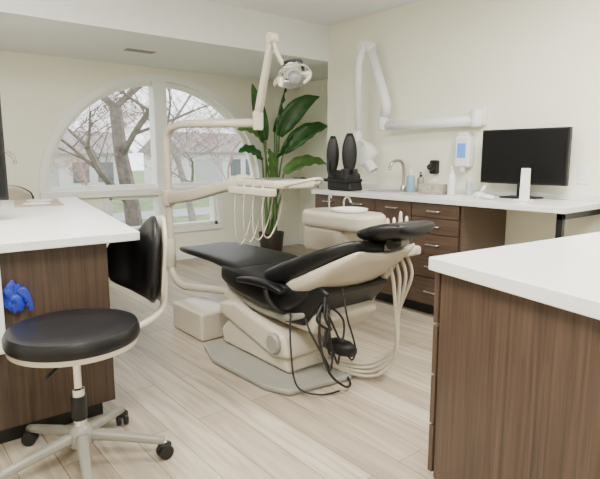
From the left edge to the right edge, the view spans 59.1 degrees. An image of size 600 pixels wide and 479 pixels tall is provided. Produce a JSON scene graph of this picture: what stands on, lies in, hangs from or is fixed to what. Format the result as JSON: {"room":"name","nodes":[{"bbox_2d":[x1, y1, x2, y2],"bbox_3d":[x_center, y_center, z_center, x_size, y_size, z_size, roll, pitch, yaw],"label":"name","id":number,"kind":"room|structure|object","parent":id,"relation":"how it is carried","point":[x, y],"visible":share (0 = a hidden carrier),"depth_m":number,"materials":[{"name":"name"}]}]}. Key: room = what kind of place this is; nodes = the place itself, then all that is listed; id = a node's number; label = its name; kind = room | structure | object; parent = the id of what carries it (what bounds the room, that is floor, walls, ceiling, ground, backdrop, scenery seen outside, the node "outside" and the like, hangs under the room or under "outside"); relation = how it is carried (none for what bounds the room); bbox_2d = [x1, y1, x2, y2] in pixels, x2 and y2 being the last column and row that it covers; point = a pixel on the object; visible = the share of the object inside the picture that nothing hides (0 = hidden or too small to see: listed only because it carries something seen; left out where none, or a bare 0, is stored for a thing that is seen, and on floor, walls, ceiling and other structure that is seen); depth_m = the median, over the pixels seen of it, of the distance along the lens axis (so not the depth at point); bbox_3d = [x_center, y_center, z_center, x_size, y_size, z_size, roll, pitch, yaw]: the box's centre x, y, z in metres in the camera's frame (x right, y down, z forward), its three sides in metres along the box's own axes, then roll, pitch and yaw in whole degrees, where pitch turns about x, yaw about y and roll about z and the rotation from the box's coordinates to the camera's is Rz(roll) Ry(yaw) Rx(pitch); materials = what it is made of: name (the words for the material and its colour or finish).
{"room":"dental clinic","nodes":[
{"label":"dental clinic","id":0,"kind":"room"},
{"bbox_2d":[0,50,298,251],"bbox_3d":[-2.547,-0.746,5.573,6.400,2.250,0.200,-7,11,-39],"label":"wall","id":1,"kind":"structure","parent":0,"point":[36,90],"depth_m":5.54,"materials":[{"name":"beige paint"}]},
{"bbox_2d":[110,198,112,216],"bbox_3d":[-2.148,-0.274,5.952,0.040,0.400,0.120,-7,11,-39],"label":"frame","id":2,"kind":"object","parent":1,"relation":"attached to","point":[111,209],"visible":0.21,"depth_m":5.90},
{"bbox_2d":[39,81,255,199],"bbox_3d":[-1.609,-1.165,6.225,2.800,1.335,0.195,-7,11,-39],"label":"window","id":3,"kind":"structure","parent":1,"relation":"in","point":[137,197],"depth_m":6.09,"materials":[{"name":"white wood"}]},
{"bbox_2d":[39,74,261,192],"bbox_3d":[-1.572,-1.252,6.166,2.810,1.295,0.030,-7,11,-39],"label":"window frame","id":4,"kind":"structure","parent":1,"relation":"attached to","point":[76,107],"depth_m":5.71,"materials":[{"name":"white wood"}]},
{"bbox_2d":[154,195,165,219],"bbox_3d":[-1.651,-0.334,6.336,0.140,0.400,0.150,-7,11,-39],"label":"frame","id":5,"kind":"object","parent":1,"relation":"attached to","point":[159,209],"visible":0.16,"depth_m":6.26,"materials":[{"name":"white wood"}]},
{"bbox_2d":[103,193,223,232],"bbox_3d":[-1.576,-0.300,6.312,1.500,0.460,0.050,-7,11,-39],"label":"window frame","id":6,"kind":"structure","parent":1,"relation":"attached to","point":[211,226],"depth_m":6.61,"materials":[{"name":"white wood"}]},
{"bbox_2d":[132,220,216,229],"bbox_3d":[-1.630,-0.162,6.400,1.380,0.040,0.120,-7,11,-39],"label":"window sill","id":7,"kind":"structure","parent":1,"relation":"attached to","point":[205,222],"depth_m":6.58,"materials":[{"name":"white wood"}]},
{"bbox_2d":[209,195,217,223],"bbox_3d":[-1.112,-0.406,6.793,0.040,0.400,0.120,-7,11,-39],"label":"frame","id":8,"kind":"object","parent":1,"relation":"attached to","point":[212,199],"visible":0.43,"depth_m":6.76,"materials":[{"name":"white wood"}]},
{"bbox_2d":[176,237,298,259],"bbox_3d":[-2.478,0.329,5.657,6.400,0.100,0.015,-7,11,-39],"label":"baseboard","id":9,"kind":"structure","parent":1,"relation":"attached to","point":[290,241],"depth_m":7.17,"materials":[{"name":"white wood"}]},
{"bbox_2d":[0,0,328,81],"bbox_3d":[-2.061,-1.993,4.779,6.700,0.460,1.730,-7,11,-39],"label":"ceiling","id":10,"kind":"structure","parent":0,"point":[202,36],"depth_m":4.76,"materials":[{"name":"white paint"}]},
{"bbox_2d":[120,46,158,53],"bbox_3d":[-1.514,-1.785,4.998,0.320,0.017,0.140,-7,11,-39],"label":"ceiling vent","id":11,"kind":"object","parent":10,"relation":"attached to","point":[133,49],"depth_m":4.96,"materials":[{"name":"grey metal"}]},
{"bbox_2d":[0,244,436,478],"bbox_3d":[-0.132,0.870,2.850,6.700,0.100,7.810,-7,11,-39],"label":"floor","id":12,"kind":"structure","parent":0,"point":[218,424],"depth_m":2.62,"materials":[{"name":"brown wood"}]},
{"bbox_2d":[8,185,33,199],"bbox_3d":[-2.569,0.030,4.688,0.620,0.990,0.645,-7,11,-39],"label":"stool","id":13,"kind":"object","parent":12,"relation":"on","point":[15,192],"visible":0.02,"depth_m":4.86,"materials":[{"name":"grey plastic"}]},
{"bbox_2d":[0,197,139,443],"bbox_3d":[-1.875,0.318,3.109,1.839,0.910,2.390,-7,11,-39],"label":"cabinet","id":14,"kind":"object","parent":12,"relation":"on","point":[58,253],"depth_m":2.37,"materials":[{"name":"brown wood"}]},
{"bbox_2d":[0,273,5,354],"bbox_3d":[-1.302,0.272,2.094,0.220,0.415,0.074,-7,11,-39],"label":"dispenser","id":15,"kind":"object","parent":14,"relation":"attached to","point":[2,319],"visible":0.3,"depth_m":2.14,"materials":[{"name":"white plastic"}]},
{"bbox_2d":[3,280,32,312],"bbox_3d":[-1.181,0.235,2.206,0.113,0.144,0.054,-7,11,-39],"label":"glove","id":16,"kind":"object","parent":15,"relation":"hanging from","point":[15,296],"visible":0.99,"depth_m":2.19,"materials":[{"name":"blue rubber"}]},
{"bbox_2d":[0,99,8,199],"bbox_3d":[-1.806,-0.421,2.650,0.575,0.689,0.200,-7,11,-39],"label":"computer monitor","id":17,"kind":"object","parent":14,"relation":"on","point":[4,195],"visible":1,"depth_m":2.80,"materials":[{"name":"black plastic"}]},
{"bbox_2d":[0,149,16,205],"bbox_3d":[-2.077,-0.435,3.705,0.182,0.392,0.063,-7,11,-39],"label":"gooseneck faucet","id":18,"kind":"object","parent":14,"relation":"on","point":[7,152],"visible":0.8,"depth_m":3.70,"materials":[{"name":"silver metal"}]},
{"bbox_2d":[14,199,63,206],"bbox_3d":[-1.940,-0.277,3.910,0.304,0.015,0.563,-5,10,-29],"label":"tray","id":19,"kind":"object","parent":14,"relation":"on","point":[30,202],"visible":1,"depth_m":3.79,"materials":[{"name":"white plastic"}]},
{"bbox_2d":[0,197,139,252],"bbox_3d":[-1.875,-0.112,3.041,1.839,0.040,2.390,-7,11,-39],"label":"countertop","id":20,"kind":"structure","parent":14,"relation":"on","point":[76,222],"depth_m":2.57,"materials":[{"name":"white stone"}]},
{"bbox_2d":[0,215,173,478],"bbox_3d":[-0.859,0.421,2.240,0.671,0.974,0.972,4,10,27],"label":"stool","id":21,"kind":"object","parent":12,"relation":"on","point":[75,338],"visible":0.98,"depth_m":2.12,"materials":[{"name":"black leather"}]},
{"bbox_2d":[23,429,35,436],"bbox_3d":[-1.186,0.841,2.321,0.056,0.020,0.056,-7,11,-39],"label":"hood","id":22,"kind":"object","parent":21,"relation":"attached to","point":[27,432],"depth_m":2.30,"materials":[{"name":"black plastic"}]},
{"bbox_2d":[1,308,139,362],"bbox_3d":[-0.894,0.365,2.091,0.500,0.068,0.500,-7,11,-39],"label":"seat cushion","id":23,"kind":"object","parent":21,"relation":"on","point":[81,335],"depth_m":1.97,"materials":[{"name":"black leather"}]},
{"bbox_2d":[118,409,127,416],"bbox_3d":[-0.839,0.814,2.491,0.056,0.020,0.056,-7,11,-39],"label":"hood","id":24,"kind":"object","parent":21,"relation":"attached to","point":[123,413],"depth_m":2.47,"materials":[{"name":"black plastic"}]},
{"bbox_2d":[107,216,160,302],"bbox_3d":[-0.770,0.089,2.557,0.444,0.417,0.149,8,12,41],"label":"cushion","id":25,"kind":"object","parent":21,"relation":"on","point":[135,265],"depth_m":2.58,"materials":[{"name":"black leather"}]},
{"bbox_2d":[158,440,171,449],"bbox_3d":[-0.567,0.857,2.217,0.056,0.020,0.056,-7,11,-39],"label":"hood","id":26,"kind":"object","parent":21,"relation":"attached to","point":[162,444],"depth_m":2.20,"materials":[{"name":"black plastic"}]},
{"bbox_2d":[237,83,326,250],"bbox_3d":[-0.283,-0.821,6.584,1.223,2.085,0.622,-7,11,-39],"label":"potted plant","id":27,"kind":"object","parent":12,"relation":"on","point":[288,117],"visible":0.84,"depth_m":6.58,"materials":[{"name":"green plant"}]},
{"bbox_2d":[259,230,283,250],"bbox_3d":[-0.368,0.047,6.840,0.330,0.290,0.330,-7,11,-39],"label":"pot","id":28,"kind":"object","parent":27,"relation":"attached to","point":[275,242],"depth_m":6.71,"materials":[{"name":"brown ceramic"}]},
{"bbox_2d":[162,32,434,395],"bbox_3d":[-0.205,-0.263,3.312,0.805,1.994,2.288,-8,12,-41],"label":"dental chair","id":29,"kind":"object","parent":12,"relation":"on","point":[279,314],"visible":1,"depth_m":3.03,"materials":[{"name":"grey plastic"}]},
{"bbox_2d":[180,242,298,267],"bbox_3d":[-0.472,0.127,3.791,0.540,0.106,0.984,-7,11,-39],"label":"cushion","id":30,"kind":"object","parent":29,"relation":"on","point":[224,254],"depth_m":3.63,"materials":[{"name":"black leather"}]},
{"bbox_2d":[221,260,307,310],"bbox_3d":[-0.040,0.277,3.282,0.600,0.227,0.887,-7,11,-39],"label":"seat cushion","id":31,"kind":"object","parent":29,"relation":"on","point":[294,297],"depth_m":3.12,"materials":[{"name":"black leather"}]},
{"bbox_2d":[245,177,303,180],"bbox_3d":[-0.149,-0.362,3.173,0.240,0.004,0.320,-7,11,-39],"label":"tray","id":32,"kind":"object","parent":29,"relation":"on","point":[246,178],"depth_m":3.08,"materials":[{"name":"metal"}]},
{"bbox_2d":[253,32,311,129],"bbox_3d":[-0.101,-0.973,3.257,0.188,0.574,0.454,-7,11,-39],"label":"light","id":33,"kind":"object","parent":29,"relation":"attached to","point":[295,73],"depth_m":3.22,"materials":[{"name":"white plastic"}]},
{"bbox_2d":[264,238,412,282],"bbox_3d":[0.212,0.127,2.948,0.595,0.364,0.731,-7,11,-39],"label":"backrest","id":34,"kind":"object","parent":29,"relation":"on","point":[352,261],"depth_m":2.67,"materials":[{"name":"black leather"}]},
{"bbox_2d":[356,220,434,240],"bbox_3d":[0.463,-0.039,2.613,0.310,0.117,0.313,-7,11,-39],"label":"cushion","id":35,"kind":"object","parent":29,"relation":"on","point":[401,231],"depth_m":2.50,"materials":[{"name":"black leather"}]},
{"bbox_2d":[302,194,385,329],"bbox_3d":[0.310,0.168,3.847,0.329,0.977,0.680,-7,11,-39],"label":"cuspidor","id":36,"kind":"object","parent":12,"relation":"on","point":[325,227],"visible":0.68,"depth_m":3.71,"materials":[{"name":"beige plastic"}]},
{"bbox_2d":[331,207,367,212],"bbox_3d":[0.352,-0.208,3.744,0.260,0.028,0.260,-7,11,-39],"label":"bowl","id":37,"kind":"object","parent":36,"relation":"on","point":[336,209],"depth_m":3.69,"materials":[{"name":"white ceramic"}]},
{"bbox_2d":[315,194,506,314],"bbox_3d":[0.882,0.073,4.704,0.647,0.900,1.635,-7,11,-39],"label":"base cabinet","id":38,"kind":"object","parent":12,"relation":"on","point":[457,229],"visible":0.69,"depth_m":4.14,"materials":[{"name":"brown wood"}]},
{"bbox_2d":[311,187,599,237],"bbox_3d":[1.113,0.096,4.431,0.638,0.940,2.390,-7,11,-39],"label":"countertop","id":39,"kind":"structure","parent":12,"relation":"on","point":[564,209],"depth_m":3.70,"materials":[{"name":"white stone"}]},
{"bbox_2d":[323,133,361,190],"bbox_3d":[0.397,-0.715,4.884,0.220,0.519,0.324,-7,11,-39],"label":"holder","id":40,"kind":"object","parent":39,"relation":"on","point":[348,178],"visible":0.99,"depth_m":4.83,"materials":[{"name":"plastic"}]},
{"bbox_2d":[323,178,361,182],"bbox_3d":[0.395,-0.550,4.905,0.210,0.030,0.320,-7,11,-39],"label":"tray","id":41,"kind":"object","parent":40,"relation":"on","point":[329,180],"depth_m":4.82,"materials":[{"name":"black plastic"}]},
{"bbox_2d":[342,169,348,178],"bbox_3d":[0.412,-0.592,4.782,0.068,0.090,0.068,-7,11,-39],"label":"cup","id":42,"kind":"object","parent":40,"relation":"on","point":[345,172],"depth_m":4.76,"materials":[{"name":"black plastic"}]},
{"bbox_2d":[351,169,357,176],"bbox_3d":[0.497,-0.603,4.851,0.068,0.090,0.068,-7,11,-39],"label":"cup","id":43,"kind":"object","parent":40,"relation":"on","point":[354,172],"depth_m":4.82,"materials":[{"name":"black plastic"}]},
{"bbox_2d":[367,159,405,191],"bbox_3d":[0.846,-0.589,4.829,0.320,0.290,0.320,-7,11,-39],"label":"sink","id":44,"kind":"object","parent":39,"relation":"on","point":[403,186],"visible":0.84,"depth_m":4.87,"materials":[{"name":"metal"}]},
{"bbox_2d":[406,169,414,191],"bbox_3d":[0.980,-0.521,4.676,0.076,0.201,0.076,-7,11,-39],"label":"soap bottle","id":45,"kind":"object","parent":39,"relation":"on","point":[410,181],"visible":1,"depth_m":4.65,"materials":[{"name":"blue plastic"}]},
{"bbox_2d":[417,172,423,191],"bbox_3d":[1.076,-0.515,4.717,0.064,0.177,0.064,-4,10,-22],"label":"soap bottle","id":46,"kind":"object","parent":39,"relation":"on","point":[420,180],"visible":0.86,"depth_m":4.70,"materials":[{"name":"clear plastic"}]},
{"bbox_2d":[419,179,446,194],"bbox_3d":[1.137,-0.452,4.477,0.140,0.125,0.220,-7,11,-39],"label":"tissue box","id":47,"kind":"object","parent":39,"relation":"on","point":[434,188],"visible":0.91,"depth_m":4.42,"materials":[{"name":"cardboard"}]},
{"bbox_2d":[425,195,473,198],"bbox_3d":[1.143,-0.339,4.127,0.230,0.011,0.330,-7,11,-39],"label":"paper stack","id":48,"kind":"object","parent":39,"relation":"on","point":[443,196],"visible":1,"depth_m":4.05,"materials":[{"name":"white paper"}]},
{"bbox_2d":[447,166,455,194],"bbox_3d":[1.234,-0.480,4.304,0.064,0.235,0.064,-3,10,-21],"label":"lotion bottle","id":49,"kind":"object","parent":39,"relation":"on","point":[451,184],"visible":1,"depth_m":4.29,"materials":[{"name":"white plastic"}]},
{"bbox_2d":[465,176,472,194],"bbox_3d":[1.371,-0.437,4.293,0.063,0.153,0.052,-7,11,-39],"label":"sanitizer bottle","id":50,"kind":"object","parent":39,"relation":"on","point":[469,185],"visible":0.99,"depth_m":4.28,"materials":[{"name":"white plastic"}]},
{"bbox_2d":[473,185,486,196],"bbox_3d":[1.399,-0.380,4.117,0.104,0.096,0.104,-7,11,-39],"label":"dock","id":51,"kind":"object","parent":39,"relation":"on","point":[476,194],"visible":0.61,"depth_m":4.09,"materials":[{"name":"white plastic"}]},
{"bbox_2d":[362,184,599,201],"bbox_3d":[1.352,-0.416,4.550,0.018,0.035,2.390,-7,11,-39],"label":"trim","id":52,"kind":"structure","parent":39,"relation":"on","point":[463,191],"depth_m":4.14,"materials":[{"name":"white stone"}]},
{"bbox_2d":[479,194,494,198],"bbox_3d":[1.382,-0.318,3.909,0.060,0.036,0.116,-7,11,-39],"label":"computer mouse","id":53,"kind":"object","parent":39,"relation":"on","point":[482,196],"visible":1,"depth_m":3.89,"materials":[{"name":"white plastic"}]},
{"bbox_2d":[513,168,533,201],"bbox_3d":[1.586,-0.388,3.734,0.110,0.229,0.100,-7,11,-39],"label":"sign holder","id":54,"kind":"object","parent":39,"relation":"on","point":[524,194],"visible":1,"depth_m":3.72,"materials":[{"name":"plastic"}]},
{"bbox_2d":[480,127,572,198],"bbox_3d":[1.673,-0.567,3.958,0.180,0.514,0.675,-7,11,-39],"label":"computer monitor","id":55,"kind":"object","parent":39,"relation":"on","point":[547,151],"visible":0.86,"depth_m":3.89,"materials":[{"name":"black plastic"}]},
{"bbox_2d":[427,232,599,478],"bbox_3d":[1.292,0.584,1.411,1.415,0.910,1.753,-6,11,-34],"label":"cabinet","id":56,"kind":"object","parent":12,"relation":"on","point":[515,393],"depth_m":1.58,"materials":[{"name":"brown wood"}]},
{"bbox_2d":[429,232,599,319],"bbox_3d":[1.292,0.156,1.344,1.415,0.045,1.753,-6,11,-34],"label":"countertop","id":57,"kind":"structure","parent":56,"relation":"on","point":[563,272],"depth_m":1.64,"materials":[{"name":"white stone"}]},
{"bbox_2d":[207,0,419,25],"bbox_3d":[0.418,-1.704,1.770,6.700,0.100,6.080,-7,11,-39],"label":"ceiling","id":58,"kind":"structure","parent":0,"point":[324,12],"depth_m":4.88,"materials":[{"name":"paint"}]},
{"bbox_2d":[299,79,327,237],"bbox_3d":[0.470,-0.976,7.042,0.150,2.250,1.730,-7,11,-39],"label":"wall","id":59,"kind":"structure","parent":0,"point":[316,146],"depth_m":7.19,"materials":[{"name":"beige paint"}]},
{"bbox_2d":[327,0,599,245],"bbox_3d":[2.617,-0.646,3.771,1.000,2.610,6.090,-7,11,-39],"label":"wall","id":60,"kind":"structure","parent":0,"point":[533,63],"depth_m":4.31,"materials":[{"name":"paint"}]},
{"bbox_2d":[299,237,303,244],"bbox_3d":[0.469,0.106,7.081,0.015,0.100,1.530,-7,11,-39],"label":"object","id":61,"kind":"structure","parent":60,"relation":"attached to","point":[301,240],"depth_m":7.61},
{"bbox_2d":[354,40,487,174],"bbox_3d":[0.995,-1.178,4.630,1.275,1.235,0.210,8,12,43],"label":"dental x-ray machine","id":62,"kind":"object","parent":60,"relation":"attached to","point":[366,152],"visible":0.96,"depth_m":4.87,"materials":[{"name":"white plastic"}]},
{"bbox_2d":[427,160,439,173],"bbox_3d":[1.167,-0.640,4.668,0.114,0.120,0.080,-7,11,-39],"label":"holder","id":63,"kind":"object","parent":60,"relation":"attached to","point":[433,166],"visible":1,"depth_m":4.65,"materials":[{"name":"black plastic"}]},
{"bbox_2d":[454,132,474,171],"bbox_3d":[1.372,-0.730,4.419,0.092,0.325,0.140,-7,11,-39],"label":"soap dispenser","id":64,"kind":"object","parent":60,"relation":"attached to","point":[464,143],"visible":1,"depth_m":4.38,"materials":[{"name":"white plastic"}]},
{"bbox_2d":[577,167,589,183],"bbox_3d":[2.007,-0.455,3.746,0.008,0.120,0.080,-7,11,-39],"label":"power outlet","id":65,"kind":"object","parent":60,"relation":"attached to","point":[583,172],"visible":1,"depth_m":3.74,"materials":[{"name":"white plastic"}]},
{"label":"outside","id":66,"kind":"structure","parent":0,"visible":0},
{"bbox_2d":[112,170,209,223],"bbox_3d":[-12.564,-4.145,38.753,90.000,0.100,63.890,-7,11,-39],"label":"ground","id":67,"kind":"structure","parent":66,"point":[147,204],"depth_m":20.28,"materials":[{"name":"green plant"}]},
{"bbox_2d":[51,119,84,172],"bbox_3d":[-8.604,-2.810,17.630,4.198,3.806,3.102,5,10,30],"label":"tree","id":68,"kind":"object","parent":67,"relation":"on","point":[57,153],"visible":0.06,"depth_m":16.91,"materials":[{"name":"plant"}]},
{"bbox_2d":[53,153,118,186],"bbox_3d":[-11.996,-3.102,25.300,5.400,2.000,5.400,-7,11,-39],"label":"siding","id":69,"kind":"object","parent":67,"relation":"on","point":[65,179],"visible":0.11,"depth_m":23.54,"materials":[{"name":"white"}]},
{"bbox_2d":[50,162,59,186],"bbox_3d":[-11.200,-2.462,22.506,1.800,1.600,0.070,-7,11,-39],"label":"garage door","id":70,"kind":"structure","parent":69,"relation":"attached to","point":[54,178],"depth_m":22.90,"materials":[{"name":"white"}]},
{"bbox_2d":[72,162,89,182],"bbox_3d":[-9.771,-2.989,23.612,0.700,0.900,0.070,-7,11,-39],"label":"house window","id":71,"kind":"structure","parent":69,"relation":"attached to","point":[75,180],"depth_m":23.58,"materials":[{"name":"grey glass"}]},
{"bbox_2d":[57,131,133,152],"bbox_3d":[-11.996,-4.633,25.060,6.000,1.100,6.200,-7,11,-39],"label":"gable roof","id":72,"kind":"structure","parent":69,"relation":"on","point":[66,135],"depth_m":24.64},
{"bbox_2d":[98,162,113,181],"bbox_3d":[-8.921,-3.097,24.302,0.700,0.900,0.070,-7,11,-39],"label":"house window","id":73,"kind":"structure","parent":69,"relation":"attached to","point":[109,167],"depth_m":24.36,"materials":[{"name":"grey glass"}]},
{"bbox_2d":[53,89,167,185],"bbox_3d":[-6.451,-3.635,17.723,4.615,5.423,3.804,-6,11,-34],"label":"tree","id":74,"kind":"object","parent":67,"relation":"on","point":[80,165],"visible":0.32,"depth_m":17.23,"materials":[{"name":"plant"}]},
{"bbox_2d":[58,87,208,226],"bbox_3d":[-3.657,-3.230,9.290,9.024,7.241,5.678,0,9,1],"label":"bare tree","id":75,"kind":"object","parent":67,"relation":"on","point":[121,146],"visible":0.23,"depth_m":9.97,"materials":[{"name":"brown plant"}]},
{"bbox_2d":[77,99,227,173],"bbox_3d":[-5.098,-3.445,20.084,6.340,4.313,4.656,1,9,7],"label":"tree","id":76,"kind":"object","parent":67,"relation":"on","point":[133,118],"visible":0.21,"depth_m":19.53,"materials":[{"name":"plant"}]},
{"bbox_2d":[122,87,234,221],"bbox_3d":[-2.786,-3.496,14.153,4.288,6.270,5.618,6,11,33],"label":"bare tree","id":77,"kind":"object","parent":67,"relation":"on","point":[177,158],"visible":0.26,"depth_m":14.09,"materials":[{"name":"plant"}]},
{"bbox_2d":[143,152,250,183],"bbox_3d":[-5.961,-4.659,34.921,6.500,2.100,6.000,-7,11,-39],"label":"siding","id":78,"kind":"object","parent":67,"relation":"on","point":[185,163],"visible":0.14,"depth_m":32.13,"materials":[{"name":"white wood"}]},
{"bbox_2d":[137,132,243,152],"bbox_3d":[-5.961,-6.338,34.658,7.100,1.300,6.800,-7,11,-39],"label":"gable roof","id":79,"kind":"structure","parent":78,"relation":"on","point":[231,145],"depth_m":32.92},
{"bbox_2d":[195,159,222,181],"bbox_3d":[-5.399,-3.929,31.553,1.800,1.700,0.070,-7,11,-39],"label":"garage door","id":80,"kind":"structure","parent":78,"relation":"attached to","point":[207,170],"depth_m":31.44,"materials":[{"name":"white"}]},
{"bbox_2d":[231,159,240,175],"bbox_3d":[-3.970,-4.456,32.659,0.700,1.000,0.070,-7,11,-39],"label":"house window","id":81,"kind":"structure","parent":78,"relation":"attached to","point":[236,163],"depth_m":32.63,"materials":[{"name":"grey glass"}]},
{"bbox_2d":[246,159,249,174],"bbox_3d":[-3.120,-4.564,33.349,0.700,1.000,0.070,-7,11,-39],"label":"house window","id":82,"kind":"structure","parent":78,"relation":"attached to","point":[247,164],"depth_m":33.18,"materials":[{"name":"grey glass"}]},
{"bbox_2d":[188,112,245,179],"bbox_3d":[-2.758,-3.745,21.761,4.072,4.372,5.749,-4,10,-23],"label":"tree","id":83,"kind":"object","parent":67,"relation":"on","point":[233,140],"visible":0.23,"depth_m":21.25,"materials":[{"name":"plant"}]},
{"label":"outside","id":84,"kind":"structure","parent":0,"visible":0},
{"bbox_2d":[113,207,209,220],"bbox_3d":[1.372,-1.580,21.982,90.000,0.020,2.200,-7,11,-39],"label":"road","id":85,"kind":"structure","parent":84,"point":[201,210],"depth_m":17.24,"materials":[{"name":"grey asphalt"}]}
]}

